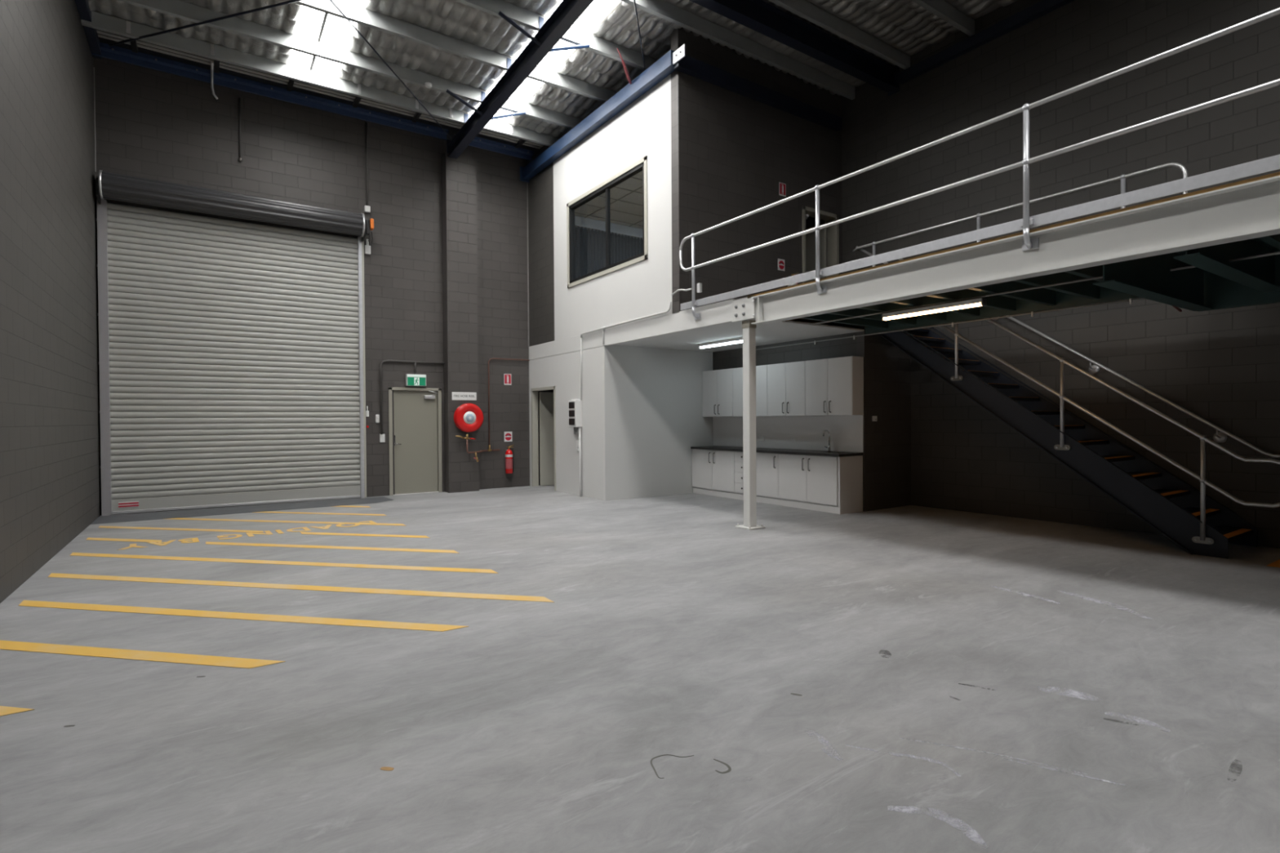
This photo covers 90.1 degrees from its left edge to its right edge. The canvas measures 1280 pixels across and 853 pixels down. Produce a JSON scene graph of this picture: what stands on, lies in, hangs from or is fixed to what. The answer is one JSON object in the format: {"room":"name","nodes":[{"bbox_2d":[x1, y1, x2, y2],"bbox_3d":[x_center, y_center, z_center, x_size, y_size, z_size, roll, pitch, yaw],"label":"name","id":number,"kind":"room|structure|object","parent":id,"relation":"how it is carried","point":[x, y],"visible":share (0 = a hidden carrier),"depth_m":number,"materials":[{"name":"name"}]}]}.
{"room":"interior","nodes":[
{"label":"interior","id":0,"kind":"room"},
{"bbox_2d":[0,0,100,603],"bbox_3d":[-3.583,-2.450,2.609,0.200,7.750,17.770,-1,1,-34],"label":"wall","id":1,"kind":"structure","parent":0,"point":[50,482],"depth_m":6.64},
{"bbox_2d":[96,28,543,148],"bbox_3d":[-3.399,-5.812,12.167,10.920,0.037,0.670,-1,1,-34],"label":"purlin","id":2,"kind":"structure","parent":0,"point":[499,135],"depth_m":10.74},
{"bbox_2d":[93,57,553,515],"bbox_3d":[-3.919,-2.235,13.003,10.920,7.100,0.200,-1,1,-34],"label":"wall","id":3,"kind":"structure","parent":0,"point":[153,124],"depth_m":12.17,"materials":[{"name":"brick"}]},
{"bbox_2d":[95,169,373,515],"bbox_3d":[-6.594,-1.270,10.779,3.970,5.252,0.480,-1,1,-34],"label":"roller shutter","id":4,"kind":"object","parent":3,"relation":"attached to","point":[231,362],"visible":1,"depth_m":10.71,"materials":[{"name":"metal"}]},
{"bbox_2d":[238,97,240,157],"bbox_3d":[-6.814,-5.084,10.873,0.027,1.020,0.028,-1,1,-34],"label":"conduit","id":5,"kind":"object","parent":3,"relation":"attached to","point":[239,99],"visible":1,"depth_m":10.86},
{"bbox_2d":[93,66,528,346],"bbox_3d":[-5.408,-3.633,11.857,7.200,3.860,0.008,-1,1,-34],"label":"trim","id":6,"kind":"structure","parent":3,"relation":"attached to","point":[94,67],"depth_m":9.83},
{"bbox_2d":[98,36,539,152],"bbox_3d":[-3.609,-5.781,12.477,10.920,0.100,1.380,-1,1,-34],"label":"trim","id":7,"kind":"structure","parent":3,"relation":"attached to","point":[133,46],"depth_m":10.96,"materials":[{"name":"blue metal"}]},
{"bbox_2d":[364,121,368,205],"bbox_3d":[-5.139,-4.931,12.005,0.034,1.570,0.036,-1,1,-34],"label":"conduit","id":8,"kind":"object","parent":3,"relation":"attached to","point":[366,122],"visible":1,"depth_m":11.99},
{"bbox_2d":[379,360,444,434],"bbox_3d":[-4.438,-0.570,12.498,1.224,1.429,0.040,-1,1,-34],"label":"conduit","id":9,"kind":"object","parent":3,"relation":"attached to","point":[383,361],"visible":1,"depth_m":12.16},
{"bbox_2d":[388,386,442,495],"bbox_3d":[-4.420,0.281,12.572,1.010,2.085,0.178,-1,1,-34],"label":"door","id":10,"kind":"structure","parent":3,"relation":"in","point":[418,469],"depth_m":12.59,"materials":[{"name":"beige paint"}]},
{"bbox_2d":[405,373,426,386],"bbox_3d":[-4.389,-0.906,12.516,0.375,0.230,0.089,-1,1,-34],"label":"exit sign","id":11,"kind":"object","parent":3,"relation":"attached to","point":[411,380],"visible":1,"depth_m":12.47,"materials":[{"name":"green plastic"}]},
{"bbox_2d":[466,357,529,462],"bbox_3d":[-3.010,-0.366,13.376,0.346,2.150,1.561,0,1,39],"label":"copper pipe","id":12,"kind":"object","parent":3,"relation":"attached to","point":[489,449],"visible":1,"depth_m":13.35,"materials":[{"name":"gold metal"}]},
{"bbox_2d":[505,444,514,473],"bbox_3d":[-2.778,0.689,13.559,0.189,0.608,0.165,0,1,15],"label":"fire extinguisher","id":13,"kind":"object","parent":3,"relation":"attached to","point":[509,455],"visible":1,"depth_m":13.50,"materials":[{"name":"red metal"}]},
{"bbox_2d":[93,0,972,137],"bbox_3d":[0.994,-6.111,5.695,11.320,0.646,17.770,-1,1,-34],"label":"roof","id":14,"kind":"structure","parent":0,"point":[620,2],"depth_m":9.77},
{"bbox_2d":[288,0,364,77],"bbox_3d":[-2.872,-5.935,6.806,0.730,0.350,8.950,-1,1,-34],"label":"skylight","id":15,"kind":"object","parent":14,"relation":"attached to","point":[312,24],"depth_m":9.52,"materials":[{"name":"white"}]},
{"bbox_2d":[469,0,620,123],"bbox_3d":[1.395,-6.077,5.835,0.740,0.522,15.350,-1,1,-34],"label":"window","id":16,"kind":"structure","parent":14,"relation":"attached to","point":[597,10],"depth_m":10.13,"materials":[{"name":"white"}]},
{"bbox_2d":[88,0,1016,137],"bbox_3d":[1.351,-6.006,5.171,10.920,0.634,16.098,-1,1,-34],"label":"ceiling","id":17,"kind":"structure","parent":0,"point":[907,26],"depth_m":9.57,"materials":[{"name":"silver metal"}]},
{"bbox_2d":[527,73,671,500],"bbox_3d":[-0.888,-2.241,11.816,0.200,7.100,5.170,-1,1,-34],"label":"wall","id":18,"kind":"structure","parent":0,"point":[643,288],"depth_m":11.65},
{"bbox_2d":[531,386,555,491],"bbox_3d":[-1.633,0.235,13.618,0.962,2.120,1.140,-1,1,-34],"label":"door","id":19,"kind":"structure","parent":18,"relation":"in","point":[547,400],"depth_m":13.85,"materials":[{"name":"beige paint"}]},
{"bbox_2d":[568,398,582,434],"bbox_3d":[-1.226,-0.186,12.042,0.149,0.670,0.300,-1,1,-34],"label":"meter box","id":20,"kind":"object","parent":18,"relation":"attached to","point":[575,406],"visible":1,"depth_m":11.94,"materials":[{"name":"white plastic"}]},
{"bbox_2d":[578,426,582,496],"bbox_3d":[-1.121,0.661,11.967,0.042,1.302,0.074,-1,1,-34],"label":"conduit","id":21,"kind":"object","parent":18,"relation":"attached to","point":[580,428],"visible":1,"depth_m":11.96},
{"bbox_2d":[520,44,685,182],"bbox_3d":[-0.923,-5.407,11.440,0.210,0.300,5.580,-1,1,-34],"label":"beam","id":22,"kind":"structure","parent":18,"relation":"attached to","point":[663,67],"depth_m":10.87,"materials":[{"name":"blue metal"}]},
{"bbox_2d":[566,155,648,288],"bbox_3d":[-0.610,-3.486,11.266,0.110,1.630,2.700,-1,1,-34],"label":"window","id":23,"kind":"structure","parent":18,"relation":"in","point":[641,165],"depth_m":11.18,"materials":[{"name":"beige paint"}]},
{"bbox_2d":[580,302,671,337],"bbox_3d":[-0.317,-1.771,10.762,0.040,0.230,2.810,-1,1,-34],"label":"conduit","id":24,"kind":"object","parent":18,"relation":"attached to","point":[669,307],"visible":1,"depth_m":10.49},
{"bbox_2d":[528,298,734,359],"bbox_3d":[-0.541,-1.575,11.247,0.120,0.293,6.510,-1,1,-34],"label":"steel beam","id":25,"kind":"structure","parent":18,"relation":"attached to","point":[718,313],"depth_m":10.26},
{"bbox_2d":[574,170,643,229],"bbox_3d":[0.602,-4.761,12.812,3.600,0.060,5.170,-1,1,-34],"label":"ceiling","id":26,"kind":"structure","parent":0,"point":[631,184],"depth_m":13.70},
{"bbox_2d":[574,177,642,226],"bbox_3d":[0.688,-4.727,12.768,3.532,0.008,5.000,-1,1,-34],"label":"grid","id":27,"kind":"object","parent":26,"relation":"attached to","point":[631,177],"depth_m":13.65,"materials":[{"name":"grey plastic"}]},
{"bbox_2d":[0,484,1279,852],"bbox_3d":[1.041,1.462,5.776,11.320,0.201,17.770,-1,1,-34],"label":"floor","id":28,"kind":"structure","parent":0,"point":[671,627],"depth_m":3.39,"materials":[{"name":"concrete"}]},
{"bbox_2d":[0,706,34,716],"bbox_3d":[-3.391,1.416,3.193,0.721,0.002,0.131,0,1,11],"label":"floor stripe","id":29,"kind":"structure","parent":28,"relation":"on","point":[4,710],"depth_m":3.18,"materials":[{"name":"yellow paint"}]},
{"bbox_2d":[0,640,285,668],"bbox_3d":[-3.245,1.407,3.957,2.277,0.002,0.131,0,1,11],"label":"floor stripe","id":30,"kind":"structure","parent":28,"relation":"on","point":[232,662],"depth_m":3.92,"materials":[{"name":"yellow paint"}]},
{"bbox_2d":[90,497,394,524],"bbox_3d":[-6.292,1.354,10.562,4.168,0.004,0.930,-1,1,-34],"label":"threshold strip","id":31,"kind":"object","parent":28,"relation":"on","point":[230,510],"visible":1,"depth_m":10.32,"materials":[{"name":"grey paint"}]},
{"bbox_2d":[18,600,469,631],"bbox_3d":[-3.096,1.398,4.735,3.861,0.002,0.131,0,1,11],"label":"floor stripe","id":32,"kind":"structure","parent":28,"relation":"on","point":[318,620],"depth_m":4.69,"materials":[{"name":"yellow paint"}]},
{"bbox_2d":[117,520,377,550],"bbox_3d":[-4.863,1.370,8.166,2.820,0.002,0.360,-1,1,-38],"label":"floor marking","id":33,"kind":"object","parent":28,"relation":"on","point":[279,531],"depth_m":8.11,"materials":[{"name":"yellow paint"}]},
{"bbox_2d":[97,525,429,537],"bbox_3d":[-5.029,1.371,8.329,5.052,0.002,0.131,0,1,11],"label":"floor marking","id":34,"kind":"object","parent":28,"relation":"on","point":[100,526],"depth_m":8.31,"materials":[{"name":"yellow paint"}]},
{"bbox_2d":[85,537,459,553],"bbox_3d":[-4.416,1.377,7.427,5.052,0.002,0.131,0,1,11],"label":"floor marking","id":35,"kind":"object","parent":28,"relation":"on","point":[87,539],"depth_m":7.32,"materials":[{"name":"yellow paint"}]},
{"bbox_2d":[69,552,498,573],"bbox_3d":[-3.793,1.383,6.509,5.052,0.002,0.131,0,1,11],"label":"floor marking","id":36,"kind":"object","parent":28,"relation":"on","point":[164,557],"depth_m":6.46,"materials":[{"name":"yellow paint"}]},
{"bbox_2d":[165,517,405,525],"bbox_3d":[-5.118,1.363,9.152,3.953,0.002,0.131,0,1,11],"label":"floor marking","id":37,"kind":"object","parent":28,"relation":"on","point":[177,518],"depth_m":9.17,"materials":[{"name":"yellow paint"}]},
{"bbox_2d":[48,573,554,602],"bbox_3d":[-3.141,1.389,5.549,5.052,0.002,0.131,0,1,11],"label":"floor marking","id":38,"kind":"object","parent":28,"relation":"on","point":[514,597],"depth_m":5.48,"materials":[{"name":"yellow paint"}]},
{"bbox_2d":[253,511,386,515],"bbox_3d":[-4.968,1.353,9.937,2.355,0.002,0.131,0,1,11],"label":"floor marking","id":39,"kind":"object","parent":28,"relation":"on","point":[265,511],"depth_m":9.89,"materials":[{"name":"yellow paint"}]},
{"bbox_2d":[441,152,479,493],"bbox_3d":[-3.629,-2.045,12.918,0.620,6.720,0.270,-1,1,-34],"label":"wall pier","id":40,"kind":"object","parent":28,"relation":"on","point":[459,175],"visible":1,"depth_m":12.79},
{"bbox_2d":[452,391,476,399],"bbox_3d":[-3.528,-0.610,12.825,0.500,0.160,0.010,-1,1,-34],"label":"sign","id":41,"kind":"object","parent":40,"relation":"attached to","point":[455,395],"visible":1,"depth_m":12.82,"materials":[{"name":"white plastic"}]},
{"bbox_2d":[453,403,483,439],"bbox_3d":[-3.433,-0.099,12.810,0.580,0.732,0.150,-1,1,-34],"label":"hose reel","id":42,"kind":"object","parent":40,"relation":"attached to","point":[468,417],"visible":1,"depth_m":12.74,"materials":[{"name":"red plastic"}]},
{"bbox_2d":[446,0,594,159],"bbox_3d":[1.064,-5.642,5.619,0.200,0.911,17.160,-1,1,-34],"label":"rafter","id":43,"kind":"object","parent":40,"relation":"attached to","point":[567,12],"visible":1,"depth_m":9.91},
{"bbox_2d":[108,0,302,46],"bbox_3d":[-3.935,-5.639,8.261,7.837,0.182,0.032,0,1,15],"label":"rod","id":44,"kind":"object","parent":43,"relation":"attached to","point":[289,1],"visible":1,"depth_m":8.81,"materials":[{"name":"blue paint"}]},
{"bbox_2d":[80,10,559,146],"bbox_3d":[-3.190,-5.712,11.862,10.900,0.200,0.070,-1,1,-34],"label":"purlin","id":45,"kind":"structure","parent":43,"relation":"on","point":[100,21],"depth_m":10.21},
{"bbox_2d":[117,0,582,128],"bbox_3d":[-2.696,-5.736,11.133,10.900,0.200,0.070,-1,1,-34],"label":"purlin","id":46,"kind":"structure","parent":43,"relation":"on","point":[177,8],"depth_m":9.74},
{"bbox_2d":[329,0,451,138],"bbox_3d":[-4.083,-5.624,8.372,0.022,0.202,8.003,0,1,6],"label":"rod","id":47,"kind":"object","parent":43,"relation":"attached to","point":[331,1],"visible":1,"depth_m":9.86,"materials":[{"name":"blue paint"}]},
{"bbox_2d":[286,0,617,102],"bbox_3d":[-2.050,-5.768,10.182,10.900,0.200,0.070,-1,1,-34],"label":"purlin","id":48,"kind":"structure","parent":43,"relation":"on","point":[354,13],"depth_m":9.54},
{"bbox_2d":[445,88,483,115],"bbox_3d":[-2.984,-5.519,10.885,0.638,0.297,0.052,-1,1,-32],"label":"brace","id":49,"kind":"object","parent":43,"relation":"attached to","point":[448,91],"visible":1,"depth_m":10.87,"materials":[{"name":"blue paint"}]},
{"bbox_2d":[490,111,525,119],"bbox_3d":[-2.341,-5.528,11.345,0.657,0.297,0.052,-1,1,-32],"label":"brace","id":50,"kind":"object","parent":43,"relation":"attached to","point":[523,112],"visible":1,"depth_m":11.33,"materials":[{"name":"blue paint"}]},
{"bbox_2d":[497,10,541,46],"bbox_3d":[-1.680,-5.583,8.965,0.638,0.297,0.052,-1,1,-32],"label":"brace","id":51,"kind":"object","parent":43,"relation":"attached to","point":[502,15],"visible":1,"depth_m":8.95,"materials":[{"name":"blue paint"}]},
{"bbox_2d":[454,0,657,70],"bbox_3d":[-1.393,-5.800,9.214,10.900,0.200,0.070,-1,1,-34],"label":"purlin","id":52,"kind":"structure","parent":43,"relation":"on","point":[520,15],"depth_m":9.45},
{"bbox_2d":[550,44,589,51],"bbox_3d":[-1.038,-5.592,9.426,0.657,0.297,0.052,-1,1,-32],"label":"brace","id":53,"kind":"object","parent":43,"relation":"attached to","point":[582,46],"visible":1,"depth_m":9.41,"materials":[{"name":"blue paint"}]},
{"bbox_2d":[620,0,855,100],"bbox_3d":[-0.730,-5.833,8.237,10.900,0.200,0.070,-1,1,-34],"label":"purlin","id":54,"kind":"structure","parent":43,"relation":"on","point":[662,9],"depth_m":9.75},
{"bbox_2d":[768,0,910,69],"bbox_3d":[-0.129,-5.862,7.352,10.900,0.200,0.070,-1,1,-34],"label":"purlin","id":55,"kind":"structure","parent":43,"relation":"on","point":[804,9],"depth_m":9.48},
{"bbox_2d":[911,0,974,35],"bbox_3d":[0.461,-5.891,6.483,10.900,0.200,0.070,-1,1,-34],"label":"beam","id":56,"kind":"structure","parent":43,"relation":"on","point":[942,9],"depth_m":9.16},
{"bbox_2d":[692,448,735,493],"bbox_3d":[1.554,0.812,12.041,0.576,0.750,1.202,-1,1,-34],"label":"base cabinet","id":57,"kind":"object","parent":28,"relation":"on","point":[712,469],"visible":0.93,"depth_m":11.86,"materials":[{"name":"white laminate"}]},
{"bbox_2d":[734,451,743,494],"bbox_3d":[2.013,0.817,11.366,0.575,0.750,0.428,-1,1,-34],"label":"base cabinet","id":58,"kind":"object","parent":28,"relation":"on","point":[739,471],"visible":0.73,"depth_m":11.30,"materials":[{"name":"white laminate"}]},
{"bbox_2d":[734,320,764,530],"bbox_3d":[1.440,-0.027,8.389,0.280,2.718,0.280,-1,1,-34],"label":"steel column","id":59,"kind":"structure","parent":28,"relation":"on","point":[748,329],"depth_m":8.34,"materials":[{"name":"metal"}]},
{"bbox_2d":[731,175,1279,324],"bbox_3d":[4.295,-1.466,4.027,0.166,0.375,10.850,-1,1,-34],"label":"beam","id":60,"kind":"structure","parent":59,"relation":"on","point":[1251,210],"depth_m":5.27,"materials":[{"name":"metal"}]},
{"bbox_2d":[800,313,888,328],"bbox_3d":[2.653,-1.550,8.780,2.430,0.220,0.060,-1,1,-34],"label":"joist","id":61,"kind":"object","parent":60,"relation":"attached to","point":[825,317],"visible":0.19,"depth_m":8.96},
{"bbox_2d":[828,308,915,324],"bbox_3d":[2.906,-1.547,8.408,2.430,0.220,0.060,-1,1,-34],"label":"joist","id":62,"kind":"object","parent":60,"relation":"attached to","point":[853,312],"visible":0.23,"depth_m":8.48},
{"bbox_2d":[856,302,946,320],"bbox_3d":[3.158,-1.545,8.036,2.430,0.220,0.060,-1,1,-34],"label":"joist","id":63,"kind":"object","parent":60,"relation":"attached to","point":[942,316],"visible":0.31,"depth_m":8.06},
{"bbox_2d":[889,296,979,315],"bbox_3d":[3.411,-1.542,7.664,2.430,0.220,0.060,-1,1,-34],"label":"joist","id":64,"kind":"object","parent":60,"relation":"attached to","point":[974,311],"visible":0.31,"depth_m":7.70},
{"bbox_2d":[925,288,1016,311],"bbox_3d":[3.664,-1.540,7.291,2.430,0.220,0.060,-1,1,-34],"label":"joist","id":65,"kind":"object","parent":60,"relation":"attached to","point":[999,302],"visible":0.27,"depth_m":7.56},
{"bbox_2d":[808,275,1102,324],"bbox_3d":[3.391,-1.409,7.313,0.020,0.029,3.701,-1,1,-34],"label":"conduit","id":66,"kind":"object","parent":65,"relation":"attached to","point":[1100,277],"visible":0.79,"depth_m":6.98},
{"bbox_2d":[881,297,986,320],"bbox_3d":[3.356,-1.342,7.367,0.094,0.084,1.230,-1,1,-34],"label":"fluorescent light","id":67,"kind":"object","parent":66,"relation":"hanging from","point":[980,301],"visible":1,"depth_m":7.28,"materials":[{"name":"white plastic"}]},
{"bbox_2d":[679,7,1279,319],"bbox_3d":[3.857,-2.105,4.553,0.119,1.217,11.620,-1,1,-34],"label":"guard rail","id":68,"kind":"object","parent":60,"relation":"attached to","point":[1270,163],"visible":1,"depth_m":5.38,"materials":[{"name":"metal"}]},
{"bbox_2d":[968,280,1055,306],"bbox_3d":[3.917,-1.538,6.919,2.430,0.220,0.060,-1,1,-34],"label":"joist","id":69,"kind":"object","parent":60,"relation":"attached to","point":[1039,295],"visible":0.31,"depth_m":7.13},
{"bbox_2d":[1013,271,1099,299],"bbox_3d":[4.170,-1.535,6.547,2.430,0.220,0.060,-1,1,-34],"label":"joist","id":70,"kind":"object","parent":60,"relation":"attached to","point":[1086,289],"visible":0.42,"depth_m":6.76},
{"bbox_2d":[1065,265,1102,281],"bbox_3d":[4.423,-1.533,6.175,2.430,0.220,0.060,-1,1,-34],"label":"joist","id":71,"kind":"object","parent":60,"relation":"attached to","point":[1095,271],"visible":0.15,"depth_m":6.04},
{"bbox_2d":[1093,250,1213,311],"bbox_3d":[4.687,-1.400,5.762,2.400,0.480,0.150,-1,1,-34],"label":"cross beam","id":72,"kind":"structure","parent":60,"relation":"attached to","point":[1151,277],"depth_m":5.77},
{"bbox_2d":[865,286,1140,333],"bbox_3d":[4.558,-1.535,8.152,0.035,0.260,3.920,-1,1,-34],"label":"beam","id":73,"kind":"structure","parent":72,"relation":"attached to","point":[1106,295],"depth_m":7.90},
{"bbox_2d":[1173,237,1279,293],"bbox_3d":[4.979,-1.447,5.332,2.400,0.380,0.150,-1,1,-34],"label":"cross beam","id":74,"kind":"structure","parent":60,"relation":"attached to","point":[1258,273],"depth_m":5.38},
{"bbox_2d":[1170,251,1279,271],"bbox_3d":[5.050,-1.353,4.873,0.020,0.019,1.600,-1,1,-34],"label":"conduit","id":75,"kind":"object","parent":74,"relation":"attached to","point":[1277,252],"visible":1,"depth_m":5.14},
{"bbox_2d":[1257,233,1279,249],"bbox_3d":[5.154,-1.526,5.099,2.430,0.220,0.060,-1,1,-34],"label":"joist","id":76,"kind":"object","parent":60,"relation":"attached to","point":[1273,240],"visible":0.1,"depth_m":4.86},
{"bbox_2d":[693,488,839,514],"bbox_3d":[2.011,1.251,10.979,0.016,0.100,3.478,-1,1,-34],"label":"kickboard","id":77,"kind":"object","parent":28,"relation":"on","point":[820,508],"visible":0.96,"depth_m":10.58,"materials":[{"name":"white plastic"}]},
{"bbox_2d":[755,452,779,498],"bbox_3d":[2.311,0.820,10.927,0.576,0.750,0.628,-1,1,-34],"label":"base cabinet","id":78,"kind":"object","parent":28,"relation":"on","point":[766,464],"visible":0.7,"depth_m":10.72,"materials":[{"name":"white laminate"}]},
{"bbox_2d":[777,453,862,514],"bbox_3d":[2.836,0.875,10.155,0.576,0.858,1.237,-1,1,-34],"label":"base cabinet","id":79,"kind":"object","parent":28,"relation":"on","point":[830,481],"visible":0.96,"depth_m":9.79,"materials":[{"name":"laminate"}]},
{"bbox_2d":[690,445,862,457],"bbox_3d":[2.201,0.418,11.088,0.563,0.040,3.507,-1,1,-34],"label":"countertop","id":80,"kind":"structure","parent":79,"relation":"on","point":[708,447],"depth_m":10.53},
{"bbox_2d":[877,326,1257,559],"bbox_3d":[5.145,-0.222,8.354,1.115,3.063,4.100,-1,1,-34],"label":"staircase","id":81,"kind":"structure","parent":28,"relation":"on","point":[1171,505],"depth_m":7.73,"materials":[{"name":"metal"}]},
{"bbox_2d":[855,245,1279,544],"bbox_3d":[4.776,-0.806,7.938,0.062,3.989,4.950,-1,1,-34],"label":"stair handrail","id":82,"kind":"object","parent":81,"relation":"attached to","point":[1202,539],"visible":0.9,"depth_m":7.01,"materials":[{"name":"metal"}]},
{"bbox_2d":[609,345,712,500],"bbox_3d":[0.432,-0.191,12.075,2.390,2.980,0.120,-1,1,-34],"label":"wall","id":83,"kind":"structure","parent":0,"point":[656,414],"depth_m":11.91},
{"bbox_2d":[574,215,826,277],"bbox_3d":[0.644,-3.231,12.851,3.520,3.000,5.170,-1,1,-34],"label":"wall","id":84,"kind":"structure","parent":0,"point":[810,221],"depth_m":14.69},
{"bbox_2d":[574,223,605,278],"bbox_3d":[-1.136,-3.923,14.472,0.788,1.209,0.060,-1,1,-34],"label":"vertical blind","id":85,"kind":"object","parent":84,"relation":"attached to","point":[593,260],"depth_m":14.45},
{"bbox_2d":[610,230,643,264],"bbox_3d":[-0.317,-4.149,15.027,0.898,0.779,0.060,-1,1,-34],"label":"vertical blind","id":86,"kind":"object","parent":84,"relation":"attached to","point":[619,252],"depth_m":14.98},
{"bbox_2d":[616,319,864,351],"bbox_3d":[1.449,-1.469,10.554,2.390,0.025,3.526,-1,1,-34],"label":"ceiling","id":87,"kind":"structure","parent":0,"point":[787,331],"depth_m":10.21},
{"bbox_2d":[698,337,742,349],"bbox_3d":[1.425,-1.417,10.830,0.094,0.084,1.230,-1,1,-34],"label":"fluorescent light","id":88,"kind":"object","parent":87,"relation":"attached to","point":[735,340],"visible":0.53,"depth_m":10.83,"materials":[{"name":"white plastic"}]},
{"bbox_2d":[670,26,841,314],"bbox_3d":[2.061,-3.845,10.576,3.720,4.260,0.180,-1,1,-34],"label":"wall","id":89,"kind":"structure","parent":0,"point":[731,152],"depth_m":10.16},
{"bbox_2d":[673,54,841,130],"bbox_3d":[2.042,-5.373,10.368,3.670,0.200,0.115,-1,1,-34],"label":"beam","id":90,"kind":"structure","parent":89,"relation":"attached to","point":[689,65],"depth_m":10.18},
{"bbox_2d":[712,322,856,506],"bbox_3d":[1.579,-0.205,12.660,0.156,2.980,6.570,-1,1,-34],"label":"wall","id":91,"kind":"structure","parent":0,"point":[846,347],"depth_m":10.90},
{"bbox_2d":[702,368,733,417],"bbox_3d":[1.564,-0.635,12.238,0.306,0.892,0.872,-1,1,-34],"label":"upper cabinet","id":92,"kind":"object","parent":91,"relation":"attached to","point":[717,384],"visible":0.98,"depth_m":12.15,"materials":[{"name":"white laminate"}]},
{"bbox_2d":[732,364,767,416],"bbox_3d":[2.057,-0.630,11.512,0.306,0.892,0.878,-1,1,-34],"label":"upper cabinet","id":93,"kind":"object","parent":91,"relation":"attached to","point":[761,371],"visible":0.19,"depth_m":11.29,"materials":[{"name":"white laminate"}]},
{"bbox_2d":[767,360,805,416],"bbox_3d":[2.543,-0.626,10.797,0.306,0.892,0.848,-1,1,-34],"label":"upper cabinet","id":94,"kind":"object","parent":91,"relation":"attached to","point":[786,382],"visible":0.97,"depth_m":10.71,"materials":[{"name":"white laminate"}]},
{"bbox_2d":[712,415,863,452],"bbox_3d":[2.439,0.104,11.248,0.012,0.573,3.505,-1,1,-34],"label":"backsplash","id":95,"kind":"structure","parent":91,"relation":"attached to","point":[846,432],"depth_m":10.84,"materials":[{"name":"tile"}]},
{"bbox_2d":[804,355,863,415],"bbox_3d":[3.039,-0.621,10.067,0.306,0.892,0.914,-1,1,-34],"label":"upper cabinet","id":96,"kind":"object","parent":91,"relation":"attached to","point":[834,386],"visible":1,"depth_m":9.89,"materials":[{"name":"white plastic"}]},
{"bbox_2d":[755,297,1145,350],"bbox_3d":[3.815,-1.391,9.190,0.026,0.019,5.990,-1,1,-34],"label":"conduit","id":97,"kind":"object","parent":91,"relation":"attached to","point":[1137,299],"visible":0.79,"depth_m":8.37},
{"bbox_2d":[856,324,911,511],"bbox_3d":[3.899,-0.192,10.180,1.206,2.980,0.140,-1,1,-34],"label":"wall","id":98,"kind":"structure","parent":0,"point":[886,454],"depth_m":10.08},
{"bbox_2d":[747,171,1279,324],"bbox_3d":[3.987,-1.679,7.757,3.750,0.035,17.370,-1,1,-34],"label":"floor","id":99,"kind":"structure","parent":0,"point":[1273,175],"depth_m":5.33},
{"bbox_3d":[5.515,-1.686,5.561,3.690,0.006,12.020,-1,1,-34],"label":"floor","id":100,"kind":"structure","parent":99,"relation":"on","visible":0},
{"bbox_2d":[852,162,1187,266],"bbox_3d":[4.482,-2.246,8.271,0.062,1.081,4.108,-1,1,-34],"label":"rail","id":101,"kind":"object","parent":100,"relation":"on","point":[1122,177],"visible":0.55,"depth_m":7.64,"materials":[{"name":"metal"}]},
{"bbox_2d":[841,0,1279,548],"bbox_3d":[5.615,-2.574,8.858,0.200,7.750,17.770,-1,1,-34],"label":"wall","id":102,"kind":"structure","parent":0,"point":[1222,366],"depth_m":8.35,"materials":[{"name":"brick"}]},
{"bbox_2d":[689,0,899,96],"bbox_3d":[2.020,-5.720,9.139,5.360,0.400,0.210,-1,1,-34],"label":"cross beam","id":103,"kind":"structure","parent":102,"relation":"attached to","point":[761,16],"depth_m":9.42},
{"bbox_2d":[633,0,645,71],"bbox_3d":[0.034,-5.602,9.538,0.022,0.022,3.624,0,1,5],"label":"rod","id":104,"kind":"object","parent":103,"relation":"attached to","point":[635,6],"visible":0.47,"depth_m":9.08,"materials":[{"name":"blue paint"}]},
{"bbox_2d":[897,0,1074,84],"bbox_3d":[7.307,-5.684,6.016,0.115,0.150,10.800,-1,1,-34],"label":"beam","id":105,"kind":"structure","parent":102,"relation":"attached to","point":[1042,7],"depth_m":9.33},
{"bbox_2d":[897,257,1279,457],"bbox_3d":[5.728,-1.221,8.424,0.130,3.092,5.111,-1,1,-34],"label":"stair handrail","id":106,"kind":"object","parent":102,"relation":"attached to","point":[1221,437],"visible":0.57,"depth_m":7.66,"materials":[{"name":"metal"}]},
{"bbox_3d":[2.728,-3.232,11.759,1.200,3.000,1.020,-1,1,-34],"label":"wall","id":107,"kind":"structure","parent":0,"visible":0},
{"bbox_2d":[802,205,839,283],"bbox_3d":[2.907,-2.764,11.629,0.940,2.065,1.040,-1,1,-34],"label":"door","id":108,"kind":"structure","parent":107,"relation":"in","point":[808,239],"depth_m":11.56,"materials":[{"name":"beige paint"}]},
{"bbox_3d":[5.953,-2.465,-1.533,10.920,7.750,0.200,-1,1,-34],"label":"wall","id":109,"kind":"structure","parent":0,"visible":0},
{"bbox_2d":[75,0,102,58],"bbox_3d":[-3.420,-5.631,2.596,0.115,0.150,17.200,-1,1,-34],"label":"beam","id":110,"kind":"structure","parent":109,"relation":"attached to","point":[85,13],"depth_m":9.03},
{"bbox_2d":[91,42,534,160],"bbox_3d":[-5.233,-5.706,11.541,7.160,0.150,0.164,-1,1,-34],"label":"beam","id":111,"kind":"structure","parent":110,"relation":"attached to","point":[113,52],"depth_m":10.99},
{"bbox_2d":[1196,253,1279,311],"bbox_3d":[7.569,-1.396,3.744,0.060,0.480,6.700,-1,1,-34],"label":"beam","id":112,"kind":"structure","parent":109,"relation":"attached to","point":[1220,292],"depth_m":6.27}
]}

